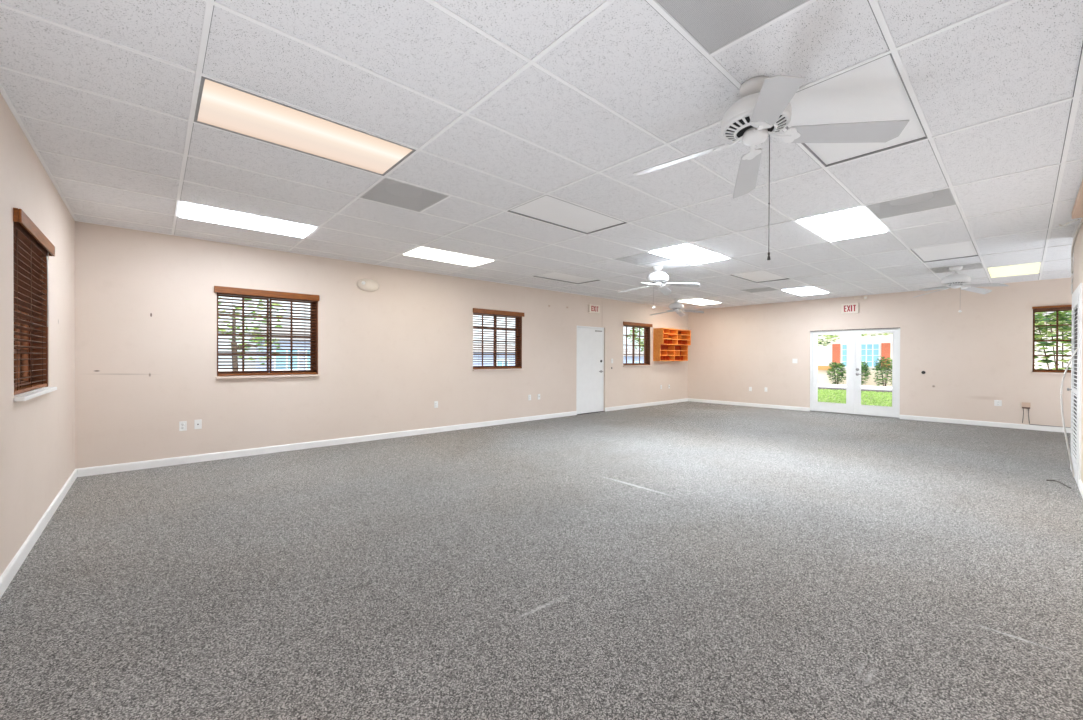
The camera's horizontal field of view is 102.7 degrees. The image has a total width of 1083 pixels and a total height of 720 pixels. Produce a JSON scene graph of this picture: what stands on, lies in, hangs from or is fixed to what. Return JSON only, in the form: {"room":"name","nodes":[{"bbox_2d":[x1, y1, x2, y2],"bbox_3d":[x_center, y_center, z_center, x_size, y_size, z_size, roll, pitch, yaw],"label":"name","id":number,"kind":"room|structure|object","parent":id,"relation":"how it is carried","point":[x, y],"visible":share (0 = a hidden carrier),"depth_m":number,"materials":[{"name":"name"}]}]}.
{"room":"empty office room","nodes":[
{"label":"empty office room","id":0,"kind":"room"},
{"bbox_2d":[0,93,74,575],"bbox_3d":[-2.699,-0.096,1.916,0.200,2.775,7.650,0,0,-42],"label":"wall","id":1,"kind":"structure","parent":0,"point":[37,434],"depth_m":2.99,"materials":[{"name":"paint"}]},
{"bbox_2d":[13,222,56,401],"bbox_3d":[-3.651,-0.317,3.009,0.245,1.131,1.204,0,0,-42],"label":"window","id":2,"kind":"structure","parent":1,"relation":"in","point":[40,391],"depth_m":3.41,"materials":[{"name":"brown wood"}]},
{"bbox_2d":[13,208,54,394],"bbox_3d":[-3.608,-0.355,3.057,0.096,1.139,1.215,0,0,-42],"label":"window blind","id":3,"kind":"object","parent":2,"relation":"attached to","point":[27,262],"visible":0.79,"depth_m":3.04,"materials":[{"name":"brown wood"}]},
{"bbox_2d":[0,469,76,597],"bbox_3d":[-2.624,1.245,1.994,0.014,0.092,7.250,0,0,-42],"label":"baseboard","id":4,"kind":"structure","parent":1,"relation":"attached to","point":[17,561],"depth_m":2.96,"materials":[{"name":"white paint"}]},
{"bbox_2d":[75,221,687,468],"bbox_3d":[-0.351,-0.123,9.030,12.800,2.775,0.200,0,0,-42],"label":"wall","id":5,"kind":"structure","parent":0,"point":[146,302],"depth_m":6.23,"materials":[{"name":"paint"}]},
{"bbox_2d":[179,421,186,430],"bbox_3d":[-4.377,0.806,5.282,0.072,0.116,0.009,0,0,-42],"label":"wall outlet","id":6,"kind":"object","parent":5,"relation":"attached to","point":[182,424],"visible":1,"depth_m":5.28,"materials":[{"name":"white plastic"}]},
{"bbox_2d":[194,419,201,428],"bbox_3d":[-4.267,0.799,5.376,0.072,0.116,0.017,0,0,-42],"label":"wall outlet","id":7,"kind":"object","parent":5,"relation":"attached to","point":[197,423],"visible":1,"depth_m":5.38,"materials":[{"name":"white plastic"}]},
{"bbox_2d":[216,293,319,378],"bbox_3d":[-3.740,-0.330,5.955,1.208,1.133,0.245,0,0,-42],"label":"window","id":8,"kind":"structure","parent":5,"relation":"in","point":[242,297],"depth_m":5.99,"materials":[{"name":"brown wood"}]},
{"bbox_2d":[214,286,318,375],"bbox_3d":[-3.705,-0.368,5.901,1.220,1.141,0.096,0,0,-42],"label":"window blind","id":9,"kind":"object","parent":8,"relation":"attached to","point":[220,290],"visible":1,"depth_m":5.87,"materials":[{"name":"brown wood"}]},
{"bbox_2d":[76,411,576,476],"bbox_3d":[-2.121,1.221,7.308,7.862,0.092,0.014,0,0,-42],"label":"baseboard","id":10,"kind":"structure","parent":5,"relation":"attached to","point":[88,471],"depth_m":5.99,"materials":[{"name":"white paint"}]},
{"bbox_2d":[357,279,378,291],"bbox_3d":[-2.683,-1.169,6.732,0.343,0.196,0.090,0,0,-42],"label":"emergency light","id":11,"kind":"object","parent":5,"relation":"attached to","point":[369,285],"visible":1,"depth_m":6.71,"materials":[{"name":"beige plastic"}]},
{"bbox_2d":[473,314,523,370],"bbox_3d":[-0.888,-0.361,8.516,1.204,1.128,0.245,0,0,-42],"label":"window","id":12,"kind":"structure","parent":5,"relation":"in","point":[520,319],"depth_m":8.70,"materials":[{"name":"brown wood"}]},
{"bbox_2d":[473,308,523,368],"bbox_3d":[-0.836,-0.399,8.477,1.225,1.136,0.096,0,0,-42],"label":"window blind","id":13,"kind":"object","parent":12,"relation":"attached to","point":[498,313],"visible":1,"depth_m":8.46,"materials":[{"name":"brown wood"}]},
{"bbox_2d":[576,326,604,414],"bbox_3d":[1.145,0.235,10.309,1.010,2.055,0.160,0,0,-42],"label":"door","id":14,"kind":"structure","parent":5,"relation":"in","point":[590,340],"depth_m":10.28,"materials":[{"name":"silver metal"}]},
{"bbox_2d":[588,304,599,312],"bbox_3d":[1.249,-1.215,10.285,0.360,0.190,0.058,0,0,-42],"label":"exit sign","id":15,"kind":"object","parent":5,"relation":"attached to","point":[591,308],"visible":1,"depth_m":10.23,"materials":[{"name":"beige plastic"}]},
{"bbox_2d":[623,326,651,366],"bbox_3d":[2.492,-0.388,11.551,1.224,1.113,0.245,0,0,-42],"label":"window","id":16,"kind":"structure","parent":5,"relation":"in","point":[646,349],"depth_m":11.74,"materials":[{"name":"brown wood"}]},
{"bbox_2d":[623,321,652,364],"bbox_3d":[2.548,-0.425,11.515,1.275,1.121,0.096,0,0,-42],"label":"window blind","id":17,"kind":"object","parent":16,"relation":"attached to","point":[625,324],"visible":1,"depth_m":11.52,"materials":[{"name":"brown wood"}]},
{"bbox_2d":[605,398,687,410],"bbox_3d":[3.017,1.215,11.921,3.928,0.092,0.014,0,0,-42],"label":"baseboard","id":18,"kind":"structure","parent":5,"relation":"attached to","point":[685,399],"depth_m":11.70,"materials":[{"name":"white paint"}]},
{"bbox_2d":[653,328,690,360],"bbox_3d":[3.746,-0.424,12.363,1.470,0.905,0.310,0,0,-42],"label":"cubby shelf","id":19,"kind":"object","parent":5,"relation":"attached to","point":[669,344],"visible":1,"depth_m":12.28,"materials":[{"name":"orange wood"}]},
{"bbox_2d":[0,401,1082,719],"bbox_3d":[2.918,1.367,5.391,13.200,0.150,10.000,0,0,-42],"label":"floor","id":20,"kind":"structure","parent":0,"point":[688,560],"depth_m":2.54,"materials":[{"name":"grey carpet"}]},
{"bbox_2d":[1046,480,1070,488],"bbox_3d":[5.445,1.297,4.524,0.083,0.014,0.313,0,0,18],"label":"cable","id":21,"kind":"object","parent":20,"relation":"on","point":[1046,480],"visible":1,"depth_m":4.57,"materials":[{"name":"grey plastic"}]},
{"bbox_2d":[0,0,1082,309],"bbox_3d":[2.927,-1.681,5.376,13.200,0.403,10.000,0,0,-42],"label":"ceiling","id":22,"kind":"structure","parent":0,"point":[503,106],"depth_m":2.78,"materials":[{"name":"tile"}]},
{"bbox_2d":[177,201,317,237],"bbox_3d":[-3.152,-1.543,4.686,1.195,0.112,0.586,0,0,-42],"label":"ceiling light","id":23,"kind":"object","parent":22,"relation":"attached to","point":[186,210],"visible":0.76,"depth_m":4.61,"materials":[{"name":"white plastic"}]},
{"bbox_2d":[194,76,415,175],"bbox_3d":[-1.523,-1.533,2.871,1.195,0.103,0.586,0,0,-42],"label":"ceiling light","id":24,"kind":"object","parent":22,"relation":"attached to","point":[219,105],"visible":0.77,"depth_m":2.78,"materials":[{"name":"white plastic"}]},
{"bbox_2d":[360,178,447,211],"bbox_3d":[-1.249,-1.584,3.936,0.588,0.199,0.588,0,0,-42],"label":"ceiling vent","id":25,"kind":"object","parent":22,"relation":"in","point":[388,191],"visible":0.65,"depth_m":3.94,"materials":[{"name":"grey metal"}]},
{"bbox_2d":[403,246,493,266],"bbox_3d":[-1.337,-1.545,6.315,1.195,0.112,0.586,0,0,-42],"label":"ceiling light","id":26,"kind":"object","parent":22,"relation":"attached to","point":[421,252],"visible":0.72,"depth_m":6.23,"materials":[{"name":"white plastic"}]},
{"bbox_2d":[533,272,598,283],"bbox_3d":[0.477,-1.552,7.944,1.195,0.103,0.586,0,0,-42],"label":"ceiling light","id":27,"kind":"object","parent":22,"relation":"attached to","point":[558,276],"visible":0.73,"depth_m":7.95,"materials":[{"name":"white plastic"}]},
{"bbox_2d":[507,195,625,233],"bbox_3d":[0.292,-1.535,4.500,1.195,0.103,0.586,0,0,-42],"label":"ceiling light","id":28,"kind":"object","parent":22,"relation":"attached to","point":[548,209],"visible":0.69,"depth_m":4.48,"materials":[{"name":"white plastic"}]},
{"bbox_2d":[614,252,668,264],"bbox_3d":[1.472,-1.588,6.379,0.588,0.199,0.588,0,0,-42],"label":"ceiling vent","id":29,"kind":"object","parent":22,"relation":"in","point":[642,258],"visible":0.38,"depth_m":6.42,"materials":[{"name":"grey metal"}]},
{"bbox_2d":[618,265,699,308],"bbox_3d":[1.853,-1.155,6.878,0.984,0.677,1.013,0,0,-14],"label":"ceiling fan","id":30,"kind":"object","parent":22,"relation":"hanging from","point":[657,278],"visible":1,"depth_m":6.80,"materials":[{"name":"white plastic"}]},
{"bbox_2d":[647,278,667,282],"bbox_3d":[1.850,-1.254,6.891,0.334,0.044,0.334,0,0,-42],"label":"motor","id":31,"kind":"object","parent":30,"relation":"attached to","point":[651,280],"depth_m":6.80,"materials":[{"name":"white metal"}]},
{"bbox_2d":[651,298,703,316],"bbox_3d":[3.311,-1.311,10.598,0.984,0.391,1.013,0,0,-14],"label":"ceiling fan","id":32,"kind":"object","parent":22,"relation":"hanging from","point":[675,307],"visible":1,"depth_m":10.53,"materials":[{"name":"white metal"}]},
{"bbox_2d":[650,244,727,264],"bbox_3d":[2.106,-1.533,6.129,1.195,0.112,0.586,0,0,-42],"label":"ceiling light","id":33,"kind":"object","parent":22,"relation":"attached to","point":[687,253],"visible":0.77,"depth_m":6.06,"materials":[{"name":"white plastic"}]},
{"bbox_2d":[680,299,719,304],"bbox_3d":[4.106,-1.551,11.202,1.195,0.112,0.586,0,0,-42],"label":"ceiling light","id":34,"kind":"object","parent":22,"relation":"attached to","point":[693,301],"visible":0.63,"depth_m":11.07,"materials":[{"name":"white plastic"}]},
{"bbox_2d":[654,0,809,54],"bbox_3d":[0.787,-1.567,1.668,0.588,0.199,0.588,0,0,-42],"label":"ceiling vent","id":35,"kind":"object","parent":22,"relation":"in","point":[713,24],"visible":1,"depth_m":1.85,"materials":[{"name":"grey metal"}]},
{"bbox_2d":[741,287,777,292],"bbox_3d":[4.648,-1.591,9.230,0.588,0.199,0.588,0,0,-42],"label":"ceiling vent","id":36,"kind":"object","parent":22,"relation":"in","point":[763,289],"visible":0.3,"depth_m":9.30,"materials":[{"name":"grey metal"}]},
{"bbox_2d":[731,270,788,282],"bbox_3d":[3.921,-1.540,7.758,1.195,0.103,0.586,0,0,-42],"label":"ceiling light","id":37,"kind":"object","parent":22,"relation":"attached to","point":[760,276],"visible":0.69,"depth_m":7.79,"materials":[{"name":"white plastic"}]},
{"bbox_2d":[633,75,908,259],"bbox_3d":[1.157,-1.003,2.332,0.939,0.940,1.058,0,0,-25],"label":"ceiling fan","id":38,"kind":"object","parent":22,"relation":"hanging from","point":[763,110],"visible":1,"depth_m":2.23,"materials":[{"name":"white metal"}]},
{"bbox_2d":[721,109,790,142],"bbox_3d":[1.147,-1.243,2.323,0.334,0.044,0.334,0,0,-42],"label":"grille","id":39,"kind":"object","parent":38,"relation":"attached to","point":[736,125],"depth_m":2.28,"materials":[{"name":"white metal"}]},
{"bbox_2d":[783,287,828,295],"bbox_3d":[5.735,-1.537,9.387,1.195,0.112,0.586,0,0,-42],"label":"ceiling light","id":40,"kind":"object","parent":22,"relation":"attached to","point":[806,290],"visible":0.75,"depth_m":9.35,"materials":[{"name":"white plastic"}]},
{"bbox_2d":[796,207,887,240],"bbox_3d":[3.328,-1.522,4.769,1.195,0.112,0.586,0,0,-42],"label":"ceiling light","id":41,"kind":"object","parent":22,"relation":"attached to","point":[855,222],"visible":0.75,"depth_m":4.68,"materials":[{"name":"white plastic"}]},
{"bbox_2d":[785,53,927,166],"bbox_3d":[1.921,-1.521,2.686,1.195,0.103,0.586,0,0,-42],"label":"ceiling light","id":42,"kind":"object","parent":22,"relation":"attached to","point":[875,90],"visible":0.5,"depth_m":2.54,"materials":[{"name":"white plastic"}]},
{"bbox_2d":[866,188,956,218],"bbox_3d":[3.509,-1.570,4.111,0.588,0.199,0.588,0,0,-42],"label":"ceiling vent","id":43,"kind":"object","parent":22,"relation":"in","point":[944,197],"visible":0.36,"depth_m":4.13,"materials":[{"name":"grey metal"}]},
{"bbox_2d":[910,241,978,262],"bbox_3d":[5.550,-1.526,5.944,1.195,0.103,0.586,0,0,-42],"label":"ceiling light","id":44,"kind":"object","parent":22,"relation":"attached to","point":[965,249],"visible":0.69,"depth_m":5.94,"materials":[{"name":"white plastic"}]},
{"bbox_2d":[930,263,983,272],"bbox_3d":[6.684,-1.574,6.962,0.588,0.199,0.588,0,0,-42],"label":"ceiling vent","id":45,"kind":"object","parent":22,"relation":"in","point":[975,265],"visible":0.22,"depth_m":6.98,"materials":[{"name":"grey metal"}]},
{"bbox_2d":[915,266,1008,311],"bbox_3d":[6.575,-1.115,6.873,0.984,0.727,1.013,0,0,34],"label":"ceiling fan","id":46,"kind":"object","parent":22,"relation":"hanging from","point":[956,280],"visible":1,"depth_m":6.80,"materials":[{"name":"white plastic"}]},
{"bbox_2d":[941,280,970,285],"bbox_3d":[6.568,-1.213,6.861,0.334,0.044,0.334,0,0,-42],"label":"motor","id":47,"kind":"object","parent":46,"relation":"attached to","point":[944,282],"depth_m":6.78,"materials":[{"name":"white metal"}]},
{"bbox_2d":[986,262,1041,277],"bbox_3d":[7.771,-1.520,7.119,1.195,0.112,0.586,0,0,-42],"label":"ceiling light","id":48,"kind":"object","parent":22,"relation":"attached to","point":[1031,268],"visible":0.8,"depth_m":7.07,"materials":[{"name":"white plastic"}]},
{"bbox_2d":[688,278,1071,426],"bbox_3d":[7.759,-0.101,9.726,0.200,2.775,10.000,0,0,-42],"label":"wall","id":49,"kind":"structure","parent":0,"point":[981,354],"depth_m":9.20,"materials":[{"name":"paint"}]},
{"bbox_2d":[688,398,809,410],"bbox_3d":[5.572,1.222,12.005,0.014,0.092,3.302,0,0,-42],"label":"baseboard","id":50,"kind":"structure","parent":49,"relation":"attached to","point":[689,399],"depth_m":11.79,"materials":[{"name":"white paint"}]},
{"bbox_2d":[841,303,858,313],"bbox_3d":[7.225,-1.207,10.130,0.052,0.225,0.335,0,0,-42],"label":"exit sign","id":51,"kind":"object","parent":49,"relation":"attached to","point":[853,307],"visible":1,"depth_m":10.10,"materials":[{"name":"beige plastic"}]},
{"bbox_2d":[810,327,900,418],"bbox_3d":[7.317,0.282,10.171,0.185,2.001,1.756,0,0,-42],"label":"door","id":52,"kind":"structure","parent":49,"relation":"in","point":[853,406],"depth_m":10.11,"materials":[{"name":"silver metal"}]},
{"bbox_2d":[900,415,1070,432],"bbox_3d":[9.362,1.255,7.782,0.014,0.092,4.550,0,0,-42],"label":"baseboard","id":53,"kind":"structure","parent":49,"relation":"attached to","point":[908,417],"depth_m":8.46,"materials":[{"name":"white paint"}]},
{"bbox_2d":[994,400,1001,405],"bbox_3d":[8.834,0.833,8.373,0.009,0.116,0.100,0,0,-42],"label":"wall outlet","id":54,"kind":"object","parent":49,"relation":"attached to","point":[996,402],"visible":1,"depth_m":8.37,"materials":[{"name":"white plastic"}]},
{"bbox_2d":[1022,402,1030,423],"bbox_3d":[9.066,0.991,8.096,0.035,0.390,0.110,0,0,-42],"label":"cable box","id":55,"kind":"object","parent":49,"relation":"attached to","point":[1025,405],"visible":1,"depth_m":8.09,"materials":[{"name":"pink paint"}]},
{"bbox_2d":[1031,307,1071,374],"bbox_3d":[9.589,-0.350,7.654,0.245,1.218,1.217,0,0,-42],"label":"window","id":56,"kind":"structure","parent":49,"relation":"in","point":[1057,324],"depth_m":7.93,"materials":[{"name":"brown wood"}]},
{"bbox_2d":[1032,305,1071,372],"bbox_3d":[9.542,-0.379,7.611,0.096,1.208,1.210,0,0,-42],"label":"window blind","id":57,"kind":"object","parent":56,"relation":"attached to","point":[1062,307],"visible":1,"depth_m":7.88,"materials":[{"name":"brown wood"}]},
{"bbox_2d":[1073,217,1082,482],"bbox_3d":[3.160,-0.079,2.170,8.860,2.775,0.200,0,0,-42],"label":"wall","id":58,"kind":"structure","parent":0,"point":[1078,246],"depth_m":4.49,"materials":[{"name":"paint"}]},
{"bbox_2d":[1067,283,1081,483],"bbox_3d":[5.910,0.260,4.811,1.180,2.090,0.052,0,0,-42],"label":"door","id":59,"kind":"structure","parent":58,"relation":"in","point":[1076,324],"depth_m":4.67,"materials":[{"name":"white paint"}]},
{"bbox_2d":[1060,348,1077,476],"bbox_3d":[5.713,0.578,4.688,0.294,1.419,0.124,0,0,-42],"label":"cable","id":60,"kind":"object","parent":59,"relation":"hanging from","point":[1075,351],"visible":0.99,"depth_m":4.70,"materials":[{"name":"white plastic"}]},
{"bbox_2d":[1071,221,1082,293],"bbox_3d":[5.906,-1.100,4.777,1.331,0.610,0.020,0,0,-42],"label":"cable","id":61,"kind":"object","parent":58,"relation":"attached to","point":[1081,222],"visible":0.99,"depth_m":5.19,"materials":[{"name":"white plastic"}]},
{"bbox_2d":[1072,179,1082,218],"bbox_3d":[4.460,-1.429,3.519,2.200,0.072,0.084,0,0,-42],"label":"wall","id":62,"kind":"structure","parent":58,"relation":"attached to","point":[1077,212],"depth_m":3.93,"materials":[{"name":"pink paint"}]},
{"bbox_2d":[1078,479,1082,497],"bbox_3d":[2.630,1.263,1.849,7.640,0.092,0.014,0,0,-42],"label":"baseboard","id":63,"kind":"structure","parent":58,"relation":"attached to","point":[1080,484],"depth_m":4.25,"materials":[{"name":"white paint"}]},
{"label":"outside","id":64,"kind":"structure","parent":0,"visible":0},
{"bbox_2d":[218,369,255,370],"bbox_3d":[9.830,1.512,18.049,120.000,0.280,120.000,0,0,-42],"label":"ground","id":65,"kind":"structure","parent":64,"point":[218,369],"depth_m":47.29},
{"bbox_2d":[218,297,284,370],"bbox_3d":[-7.479,-0.369,10.532,2.220,3.452,2.062,0,0,-42],"label":"tree","id":66,"kind":"object","parent":65,"relation":"on","point":[219,297],"visible":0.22,"depth_m":10.71,"materials":[{"name":"green plant"}]},
{"bbox_2d":[250,326,309,370],"bbox_3d":[-12.607,-0.194,22.082,3.300,2.950,4.600,0,0,-42],"label":"house","id":67,"kind":"structure","parent":65,"relation":"on","point":[272,326],"depth_m":20.38,"materials":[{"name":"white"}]},
{"bbox_2d":[473,343,514,365],"bbox_3d":[-4.794,0.046,29.098,6.600,2.450,4.600,0,0,-42],"label":"house","id":68,"kind":"structure","parent":65,"relation":"on","point":[509,345],"depth_m":28.21,"materials":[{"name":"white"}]},
{"bbox_2d":[623,349,643,362],"bbox_3d":[5.995,0.108,38.785,8.600,2.300,4.600,0,0,-42],"label":"house","id":69,"kind":"structure","parent":65,"relation":"on","point":[629,357],"depth_m":38.35,"materials":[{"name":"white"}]},
{"bbox_2d":[628,328,643,351],"bbox_3d":[6.803,-0.829,27.424,3.058,4.297,2.750,0,0,-42],"label":"tree","id":70,"kind":"object","parent":65,"relation":"on","point":[641,342],"visible":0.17,"depth_m":27.21,"materials":[{"name":"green plant"}]},
{"bbox_2d":[827,360,845,384],"bbox_3d":[14.783,0.692,21.662,0.852,1.360,0.908,0,0,-42],"label":"shrub","id":71,"kind":"object","parent":65,"relation":"on","point":[840,365],"visible":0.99,"depth_m":21.59,"materials":[{"name":"green plant"}]},
{"bbox_2d":[818,384,891,390],"bbox_3d":[16.001,1.306,18.212,1.800,0.170,24.000,0,0,-42],"label":"path","id":72,"kind":"structure","parent":65,"relation":"on","point":[819,385],"depth_m":19.71,"materials":[{"name":"concrete"}]},
{"bbox_2d":[818,389,891,406],"bbox_3d":[11.089,1.352,13.803,8.800,0.090,24.000,0,0,-42],"label":"lawn","id":73,"kind":"structure","parent":65,"relation":"on","point":[820,389],"depth_m":14.59,"materials":[{"name":"plant"}]},
{"bbox_2d":[818,333,892,345],"bbox_3d":[8.115,-0.433,14.665,2.636,3.599,6.573,0,0,-42],"label":"tree","id":74,"kind":"object","parent":73,"relation":"on","point":[827,336],"visible":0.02,"depth_m":13.59,"materials":[{"name":"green plant"}]},
{"bbox_2d":[818,387,891,392],"bbox_3d":[14.847,1.343,17.176,1.200,0.100,24.000,0,0,-42],"label":"mulch strip","id":75,"kind":"object","parent":65,"relation":"on","point":[888,391],"depth_m":18.75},
{"bbox_2d":[861,361,870,385],"bbox_3d":[15.414,0.681,20.951,0.849,1.394,0.957,0,0,-42],"label":"shrub","id":76,"kind":"object","parent":65,"relation":"on","point":[864,367],"visible":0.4,"depth_m":20.75,"materials":[{"name":"green plant"}]},
{"bbox_2d":[872,356,891,385],"bbox_3d":[16.050,0.593,20.242,0.858,1.580,1.008,0,0,-42],"label":"shrub","id":77,"kind":"object","parent":65,"relation":"on","point":[883,370],"visible":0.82,"depth_m":20.22,"materials":[{"name":"green plant"}]},
{"bbox_2d":[818,311,1070,386],"bbox_3d":[17.731,-0.928,23.242,6.100,4.600,18.800,0,0,-42],"label":"building","id":78,"kind":"structure","parent":65,"relation":"on","point":[872,347],"depth_m":21.38,"materials":[{"name":"paint"}]},
{"bbox_2d":[832,344,839,365],"bbox_3d":[15.270,-0.232,22.422,0.057,1.200,0.340,0,0,-42],"label":"shutter","id":79,"kind":"object","parent":78,"relation":"hanging from","point":[835,347],"depth_m":22.40,"materials":[{"name":"wood"}]},
{"bbox_2d":[881,343,889,367],"bbox_3d":[16.633,-0.220,20.904,0.057,1.200,0.340,0,0,-42],"label":"shutter","id":80,"kind":"object","parent":78,"relation":"hanging from","point":[885,347],"depth_m":20.90,"materials":[{"name":"wood"}]},
{"bbox_2d":[1032,311,1071,369],"bbox_3d":[12.616,-0.350,10.467,2.356,3.534,2.539,0,0,-42],"label":"shrub","id":81,"kind":"object","parent":65,"relation":"on","point":[1060,314],"visible":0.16,"depth_m":10.40,"materials":[{"name":"green plant"}]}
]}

